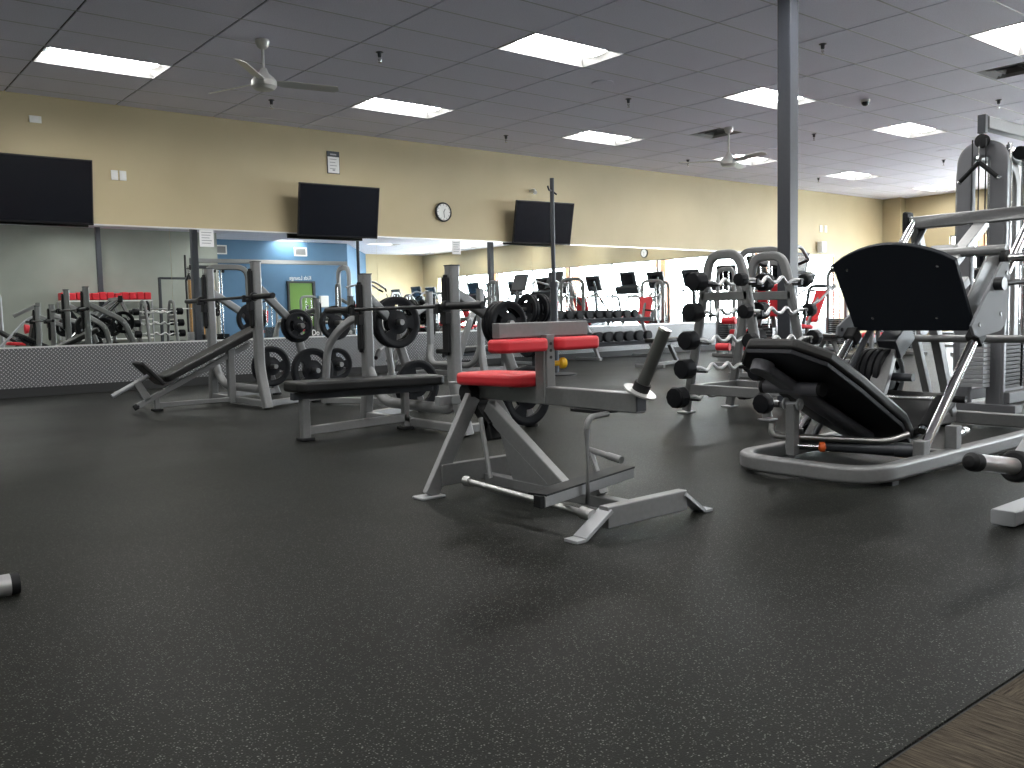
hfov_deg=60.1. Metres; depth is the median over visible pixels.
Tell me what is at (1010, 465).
machine
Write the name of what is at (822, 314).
wall mirror
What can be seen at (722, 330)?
machine
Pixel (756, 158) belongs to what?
diffuser
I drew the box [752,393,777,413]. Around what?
barbell
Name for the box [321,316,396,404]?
plate stand
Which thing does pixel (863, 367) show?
weight plate
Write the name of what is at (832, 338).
bench
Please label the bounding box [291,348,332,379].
weight plate
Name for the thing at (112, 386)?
baseboard
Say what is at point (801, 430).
socket
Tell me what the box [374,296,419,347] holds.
weight plate
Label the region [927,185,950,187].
diffuser
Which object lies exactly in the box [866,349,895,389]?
weight plate
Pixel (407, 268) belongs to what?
wall mirror
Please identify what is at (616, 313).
dumbbell
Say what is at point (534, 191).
security camera
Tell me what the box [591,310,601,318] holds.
dumbbell
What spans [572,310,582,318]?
dumbbell
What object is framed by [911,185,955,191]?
ceiling light
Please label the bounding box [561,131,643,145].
ceiling light
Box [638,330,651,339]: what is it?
dumbbell
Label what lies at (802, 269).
exercise machine
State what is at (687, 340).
barbell
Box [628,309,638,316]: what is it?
dumbbell
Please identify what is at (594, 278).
wall mirror
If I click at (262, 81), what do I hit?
ceiling fan
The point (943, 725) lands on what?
trim
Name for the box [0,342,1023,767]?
floor
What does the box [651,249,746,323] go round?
wall mirror
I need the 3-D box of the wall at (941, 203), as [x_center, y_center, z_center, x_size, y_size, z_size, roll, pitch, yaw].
[16.725,-2.519,14.631,0.250,3.643,21.755,-5,6,-39]
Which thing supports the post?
on the floor at (209, 585)
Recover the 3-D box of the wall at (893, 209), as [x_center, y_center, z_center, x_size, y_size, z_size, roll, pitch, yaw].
[9.786,-2.948,22.704,0.300,3.543,0.455,-5,6,-39]
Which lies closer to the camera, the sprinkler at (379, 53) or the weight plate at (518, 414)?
the weight plate at (518, 414)
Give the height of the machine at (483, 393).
0.820 m
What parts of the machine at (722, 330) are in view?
tower frame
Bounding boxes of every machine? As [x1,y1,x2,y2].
[412,321,712,544]
[712,267,756,356]
[714,261,776,366]
[728,245,810,377]
[740,206,1023,485]
[798,270,851,350]
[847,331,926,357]
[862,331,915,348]
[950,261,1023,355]
[953,114,1023,413]
[962,438,1023,526]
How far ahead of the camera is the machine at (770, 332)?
10.84 m
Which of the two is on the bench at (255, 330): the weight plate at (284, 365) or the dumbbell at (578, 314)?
the weight plate at (284, 365)
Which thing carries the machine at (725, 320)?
on the floor at (209, 585)
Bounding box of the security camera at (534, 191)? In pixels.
[529,189,536,194]
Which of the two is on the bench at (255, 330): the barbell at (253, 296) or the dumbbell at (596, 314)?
the barbell at (253, 296)
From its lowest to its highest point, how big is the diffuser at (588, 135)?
0.040 m
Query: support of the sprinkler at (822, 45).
attached to the ceiling
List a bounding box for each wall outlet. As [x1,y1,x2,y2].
[111,170,117,179]
[119,171,126,180]
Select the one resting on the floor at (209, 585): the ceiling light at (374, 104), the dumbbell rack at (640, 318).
the dumbbell rack at (640, 318)
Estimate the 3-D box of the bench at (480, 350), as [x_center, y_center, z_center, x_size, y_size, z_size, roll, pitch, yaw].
[-0.606,-0.695,12.144,1.805,1.200,1.917,-5,6,-39]
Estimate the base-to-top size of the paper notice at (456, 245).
0.220 m
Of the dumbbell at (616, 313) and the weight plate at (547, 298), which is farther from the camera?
the dumbbell at (616, 313)
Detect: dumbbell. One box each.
[558,311,562,319]
[561,311,572,318]
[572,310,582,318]
[581,310,592,318]
[588,332,600,341]
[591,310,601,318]
[598,332,611,341]
[600,310,611,317]
[610,310,620,317]
[610,332,622,341]
[618,331,632,340]
[619,309,629,317]
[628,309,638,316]
[630,331,642,339]
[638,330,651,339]
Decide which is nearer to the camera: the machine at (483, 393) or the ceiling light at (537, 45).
the machine at (483, 393)
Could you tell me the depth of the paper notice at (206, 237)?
11.75 m
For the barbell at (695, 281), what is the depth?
6.93 m
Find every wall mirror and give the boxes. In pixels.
[0,221,174,347]
[169,228,377,340]
[376,237,531,331]
[531,244,651,325]
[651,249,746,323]
[755,265,776,279]
[798,255,824,317]
[819,301,824,317]
[825,256,833,316]
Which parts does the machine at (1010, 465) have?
lever arm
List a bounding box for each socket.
[799,428,803,433]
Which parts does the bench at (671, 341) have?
frame, pad rail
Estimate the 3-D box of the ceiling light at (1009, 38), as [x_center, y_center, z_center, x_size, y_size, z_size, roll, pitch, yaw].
[5.267,-3.586,9.085,1.213,0.094,0.610,-5,6,-39]
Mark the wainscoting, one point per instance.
(51, 366)
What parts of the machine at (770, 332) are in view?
tower frame, pull arm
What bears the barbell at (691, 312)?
on the rack at (733, 388)
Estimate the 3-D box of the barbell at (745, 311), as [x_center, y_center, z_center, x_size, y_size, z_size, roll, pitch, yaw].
[2.077,-0.572,6.894,0.930,0.106,0.112,-5,6,-39]
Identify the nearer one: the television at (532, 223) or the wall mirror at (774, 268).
the television at (532, 223)
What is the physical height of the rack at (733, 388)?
1.312 m
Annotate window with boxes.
[950,233,1019,326]
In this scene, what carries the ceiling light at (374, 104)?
attached to the ceiling
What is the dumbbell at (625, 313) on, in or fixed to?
on the dumbbell rack at (640, 318)
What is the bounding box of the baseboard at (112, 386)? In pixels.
[0,345,715,398]
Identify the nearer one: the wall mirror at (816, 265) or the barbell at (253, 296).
the barbell at (253, 296)
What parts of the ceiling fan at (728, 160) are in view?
blade, rod, motor, blade, blade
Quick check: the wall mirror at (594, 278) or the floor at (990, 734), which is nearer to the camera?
the floor at (990, 734)
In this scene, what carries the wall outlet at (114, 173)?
attached to the wall at (183, 170)
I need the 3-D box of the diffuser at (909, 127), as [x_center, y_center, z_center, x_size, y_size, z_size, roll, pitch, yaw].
[6.176,-3.995,13.741,1.049,0.040,0.490,-5,6,-39]
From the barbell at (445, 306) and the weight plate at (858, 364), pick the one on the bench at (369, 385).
the barbell at (445, 306)
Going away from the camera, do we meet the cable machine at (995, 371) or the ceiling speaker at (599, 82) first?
the cable machine at (995, 371)
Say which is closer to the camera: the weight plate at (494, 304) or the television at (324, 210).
the weight plate at (494, 304)
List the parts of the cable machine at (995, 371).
pull handle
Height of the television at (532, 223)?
0.711 m
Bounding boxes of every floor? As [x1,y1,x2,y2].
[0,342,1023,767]
[882,674,1023,767]
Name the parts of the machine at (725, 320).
leg arm, backrest, tower frame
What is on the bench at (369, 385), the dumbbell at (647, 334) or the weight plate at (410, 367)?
the weight plate at (410, 367)
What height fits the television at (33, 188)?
0.767 m
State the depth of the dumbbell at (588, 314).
15.50 m
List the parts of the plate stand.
curved leg, leg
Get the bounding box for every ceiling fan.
[209,38,338,93]
[678,127,766,168]
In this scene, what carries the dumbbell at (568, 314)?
on the dumbbell rack at (640, 318)
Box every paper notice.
[199,230,213,246]
[452,240,460,253]
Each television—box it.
[0,152,93,224]
[297,182,379,238]
[512,200,573,244]
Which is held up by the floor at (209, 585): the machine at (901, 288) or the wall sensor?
the machine at (901, 288)
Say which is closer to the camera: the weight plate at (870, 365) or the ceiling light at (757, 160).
the weight plate at (870, 365)
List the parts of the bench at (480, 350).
arm, rail, arm, pad rail, rail, leg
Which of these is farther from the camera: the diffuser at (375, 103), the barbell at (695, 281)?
the diffuser at (375, 103)
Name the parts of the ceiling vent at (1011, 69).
blank panel, blank panel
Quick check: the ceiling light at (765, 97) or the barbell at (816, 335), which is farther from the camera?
the ceiling light at (765, 97)
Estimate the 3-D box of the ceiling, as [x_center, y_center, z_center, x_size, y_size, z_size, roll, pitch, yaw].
[6.606,-3.524,6.312,27.048,0.342,22.155,-5,6,-39]
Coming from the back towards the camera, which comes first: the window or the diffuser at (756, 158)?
the window
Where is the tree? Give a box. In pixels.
[522,295,536,366]
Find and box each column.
[776,0,797,404]
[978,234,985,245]
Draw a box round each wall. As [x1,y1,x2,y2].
[0,90,882,332]
[882,198,905,242]
[906,187,1023,334]
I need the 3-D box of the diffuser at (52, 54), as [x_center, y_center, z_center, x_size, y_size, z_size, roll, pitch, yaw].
[-4.253,-3.396,9.204,1.049,0.040,0.490,-5,6,-39]
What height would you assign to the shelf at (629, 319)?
0.086 m
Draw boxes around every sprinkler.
[268,99,274,108]
[376,51,382,62]
[625,98,630,107]
[819,43,826,54]
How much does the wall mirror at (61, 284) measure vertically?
1.457 m
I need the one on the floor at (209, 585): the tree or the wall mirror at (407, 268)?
the tree
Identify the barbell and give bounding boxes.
[185,292,274,303]
[324,300,485,314]
[666,387,750,407]
[674,358,747,378]
[677,328,766,349]
[681,302,770,321]
[686,272,774,290]
[733,273,812,285]
[737,303,816,318]
[742,330,822,347]
[747,369,760,380]
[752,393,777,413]
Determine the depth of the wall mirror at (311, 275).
12.35 m
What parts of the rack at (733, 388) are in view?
foot plate, rail, foot plate, foot plate, rail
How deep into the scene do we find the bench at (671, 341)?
13.52 m
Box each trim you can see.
[0,317,832,348]
[94,224,831,255]
[878,672,1023,767]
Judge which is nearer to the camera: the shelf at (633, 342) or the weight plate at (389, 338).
the weight plate at (389, 338)
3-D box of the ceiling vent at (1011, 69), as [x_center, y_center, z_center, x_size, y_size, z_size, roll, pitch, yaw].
[5.827,-3.689,10.324,1.200,0.070,0.590,-5,6,-39]
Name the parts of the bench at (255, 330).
leg hook post, leg, pad rail, rail, support post, rail, arm, arm, rail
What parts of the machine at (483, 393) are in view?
foot plate, leg, seat plate, support rod, seat, leg, post, sliding post, floor rail, selector knob, catch plate, platform stem, release handle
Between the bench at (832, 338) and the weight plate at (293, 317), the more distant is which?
the bench at (832, 338)
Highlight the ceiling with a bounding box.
[0,0,1023,199]
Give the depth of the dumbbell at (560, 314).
15.06 m
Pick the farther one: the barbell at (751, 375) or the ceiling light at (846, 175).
the ceiling light at (846, 175)
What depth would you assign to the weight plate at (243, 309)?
9.63 m
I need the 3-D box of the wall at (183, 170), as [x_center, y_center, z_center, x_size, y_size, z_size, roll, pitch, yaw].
[-0.341,-2.148,14.910,26.500,3.643,0.200,-5,6,-39]
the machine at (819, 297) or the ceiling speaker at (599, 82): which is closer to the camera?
the ceiling speaker at (599, 82)
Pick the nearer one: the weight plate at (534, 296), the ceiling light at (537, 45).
the ceiling light at (537, 45)
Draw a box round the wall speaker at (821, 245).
[817,241,826,252]
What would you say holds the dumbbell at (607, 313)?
on the dumbbell rack at (640, 318)
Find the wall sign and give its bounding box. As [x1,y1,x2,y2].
[326,151,339,173]
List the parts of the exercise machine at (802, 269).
rail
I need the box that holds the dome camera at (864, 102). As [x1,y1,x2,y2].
[860,99,869,105]
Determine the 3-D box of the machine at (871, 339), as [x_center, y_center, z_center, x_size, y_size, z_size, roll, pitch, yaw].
[6.154,-1.273,14.723,1.310,1.620,0.800,-4,5,-29]
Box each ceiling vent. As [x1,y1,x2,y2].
[675,126,753,140]
[963,56,1023,83]
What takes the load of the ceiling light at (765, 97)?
attached to the ceiling
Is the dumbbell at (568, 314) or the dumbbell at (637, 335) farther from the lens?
the dumbbell at (637, 335)
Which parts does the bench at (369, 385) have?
leg, rail, pad rail, rail, arm, leg, arm, rail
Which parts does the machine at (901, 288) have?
knob, backrest, carriage lever, plate, guide rail, guide rod, frame, arm, seat, handle, stop post, rail, guide rail, plate, plate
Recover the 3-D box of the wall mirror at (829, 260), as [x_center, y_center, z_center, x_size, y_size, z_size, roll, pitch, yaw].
[7.617,-2.334,21.258,0.359,1.457,0.006,-5,6,-39]
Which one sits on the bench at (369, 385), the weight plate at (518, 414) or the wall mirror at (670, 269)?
the weight plate at (518, 414)
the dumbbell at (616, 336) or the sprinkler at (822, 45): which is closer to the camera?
the sprinkler at (822, 45)
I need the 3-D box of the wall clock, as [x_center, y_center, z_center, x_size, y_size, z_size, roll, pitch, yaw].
[-1.093,-2.738,14.103,0.310,0.310,0.045,-5,6,-39]
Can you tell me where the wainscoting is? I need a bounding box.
[0,318,832,388]
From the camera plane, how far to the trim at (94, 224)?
13.51 m
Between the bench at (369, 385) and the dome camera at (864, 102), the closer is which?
the bench at (369, 385)
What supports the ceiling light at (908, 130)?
attached to the ceiling
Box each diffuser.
[45,47,157,68]
[366,98,439,110]
[517,34,605,56]
[579,131,629,139]
[733,155,765,160]
[742,88,802,100]
[841,172,868,175]
[890,123,933,131]
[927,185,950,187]
[988,23,1023,44]
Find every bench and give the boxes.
[0,572,20,596]
[111,261,320,411]
[283,265,537,441]
[386,288,506,374]
[635,337,678,367]
[805,333,849,362]
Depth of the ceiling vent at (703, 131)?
13.68 m
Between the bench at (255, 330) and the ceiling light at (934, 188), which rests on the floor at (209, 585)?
the bench at (255, 330)
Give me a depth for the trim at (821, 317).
11.56 m
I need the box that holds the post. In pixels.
[547,178,576,375]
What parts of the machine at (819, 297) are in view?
seat, press arm, backrest, press arm, tower frame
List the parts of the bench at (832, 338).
frame, pad rail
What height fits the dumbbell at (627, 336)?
0.179 m
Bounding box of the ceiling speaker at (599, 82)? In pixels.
[591,80,613,85]
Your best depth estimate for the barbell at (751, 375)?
6.58 m
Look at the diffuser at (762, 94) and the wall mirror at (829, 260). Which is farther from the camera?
the wall mirror at (829, 260)
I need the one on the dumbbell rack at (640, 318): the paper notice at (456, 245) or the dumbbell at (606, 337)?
the dumbbell at (606, 337)
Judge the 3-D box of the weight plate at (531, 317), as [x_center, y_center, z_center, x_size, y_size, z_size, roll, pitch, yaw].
[0.222,-1.122,13.229,0.045,0.450,0.450,-5,6,-39]
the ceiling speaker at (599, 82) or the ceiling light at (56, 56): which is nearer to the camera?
the ceiling light at (56, 56)
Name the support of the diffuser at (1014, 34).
attached to the ceiling light at (1009, 38)
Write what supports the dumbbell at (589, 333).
on the dumbbell rack at (640, 318)
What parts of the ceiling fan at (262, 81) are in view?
blade, blade, rod, motor, blade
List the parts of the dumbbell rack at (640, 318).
frame, frame, frame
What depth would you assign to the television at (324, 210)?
12.64 m
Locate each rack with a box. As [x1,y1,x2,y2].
[516,314,651,364]
[677,249,811,420]
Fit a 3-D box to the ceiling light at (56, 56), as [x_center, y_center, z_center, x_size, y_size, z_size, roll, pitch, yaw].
[-4.253,-3.377,9.206,1.213,0.094,0.610,-5,6,-39]
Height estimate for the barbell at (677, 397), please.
0.167 m
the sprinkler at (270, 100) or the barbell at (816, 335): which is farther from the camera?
the sprinkler at (270, 100)
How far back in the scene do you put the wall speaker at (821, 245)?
20.79 m
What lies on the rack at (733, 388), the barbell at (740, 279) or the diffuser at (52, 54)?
the barbell at (740, 279)
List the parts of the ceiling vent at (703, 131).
blank panel, blank panel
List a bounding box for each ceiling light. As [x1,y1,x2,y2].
[32,46,171,78]
[350,97,453,118]
[497,33,622,66]
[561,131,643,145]
[711,154,776,164]
[722,87,817,108]
[824,172,881,179]
[872,123,946,137]
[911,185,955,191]
[969,21,1023,55]
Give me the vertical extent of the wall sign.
0.320 m
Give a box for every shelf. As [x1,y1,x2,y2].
[547,317,650,322]
[598,339,651,346]
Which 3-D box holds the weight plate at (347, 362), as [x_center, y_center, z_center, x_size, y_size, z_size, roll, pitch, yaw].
[-1.821,-0.207,9.226,0.336,0.336,0.038,-5,6,-39]
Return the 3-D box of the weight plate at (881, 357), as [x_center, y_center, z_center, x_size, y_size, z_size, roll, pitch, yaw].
[2.272,-0.044,5.341,0.336,0.336,0.038,-5,6,-39]
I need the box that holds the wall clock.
[435,202,451,221]
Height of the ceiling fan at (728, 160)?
0.580 m
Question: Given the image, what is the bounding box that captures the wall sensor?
[29,115,41,122]
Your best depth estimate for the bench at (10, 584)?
2.77 m
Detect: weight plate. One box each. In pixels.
[236,304,266,329]
[251,346,290,385]
[281,309,312,342]
[285,312,311,339]
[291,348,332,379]
[319,306,350,339]
[322,348,351,377]
[373,297,409,347]
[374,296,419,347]
[396,360,438,401]
[481,301,512,340]
[485,301,517,339]
[488,300,526,338]
[503,366,548,425]
[517,294,536,321]
[521,294,539,321]
[521,337,537,356]
[535,294,548,321]
[537,294,550,321]
[854,348,870,371]
[860,349,877,376]
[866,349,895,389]
[872,349,904,390]
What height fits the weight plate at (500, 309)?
0.336 m
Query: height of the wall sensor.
0.080 m
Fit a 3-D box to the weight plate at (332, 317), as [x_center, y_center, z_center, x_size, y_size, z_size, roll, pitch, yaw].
[-1.733,-0.599,8.693,0.336,0.336,0.038,-5,6,-39]
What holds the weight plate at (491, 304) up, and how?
on the bench at (369, 385)
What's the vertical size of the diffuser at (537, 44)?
0.040 m
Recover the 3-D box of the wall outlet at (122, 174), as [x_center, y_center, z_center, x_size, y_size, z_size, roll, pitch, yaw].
[-4.857,-2.601,11.058,0.080,0.120,0.016,-5,6,-39]
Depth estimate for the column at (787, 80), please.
7.60 m
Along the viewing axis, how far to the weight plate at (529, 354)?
13.23 m
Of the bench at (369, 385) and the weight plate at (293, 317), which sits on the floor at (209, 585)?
the bench at (369, 385)
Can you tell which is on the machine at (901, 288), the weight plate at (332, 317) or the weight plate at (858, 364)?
the weight plate at (858, 364)
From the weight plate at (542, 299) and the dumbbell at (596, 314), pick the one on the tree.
the weight plate at (542, 299)
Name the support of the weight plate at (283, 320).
on the bench at (255, 330)

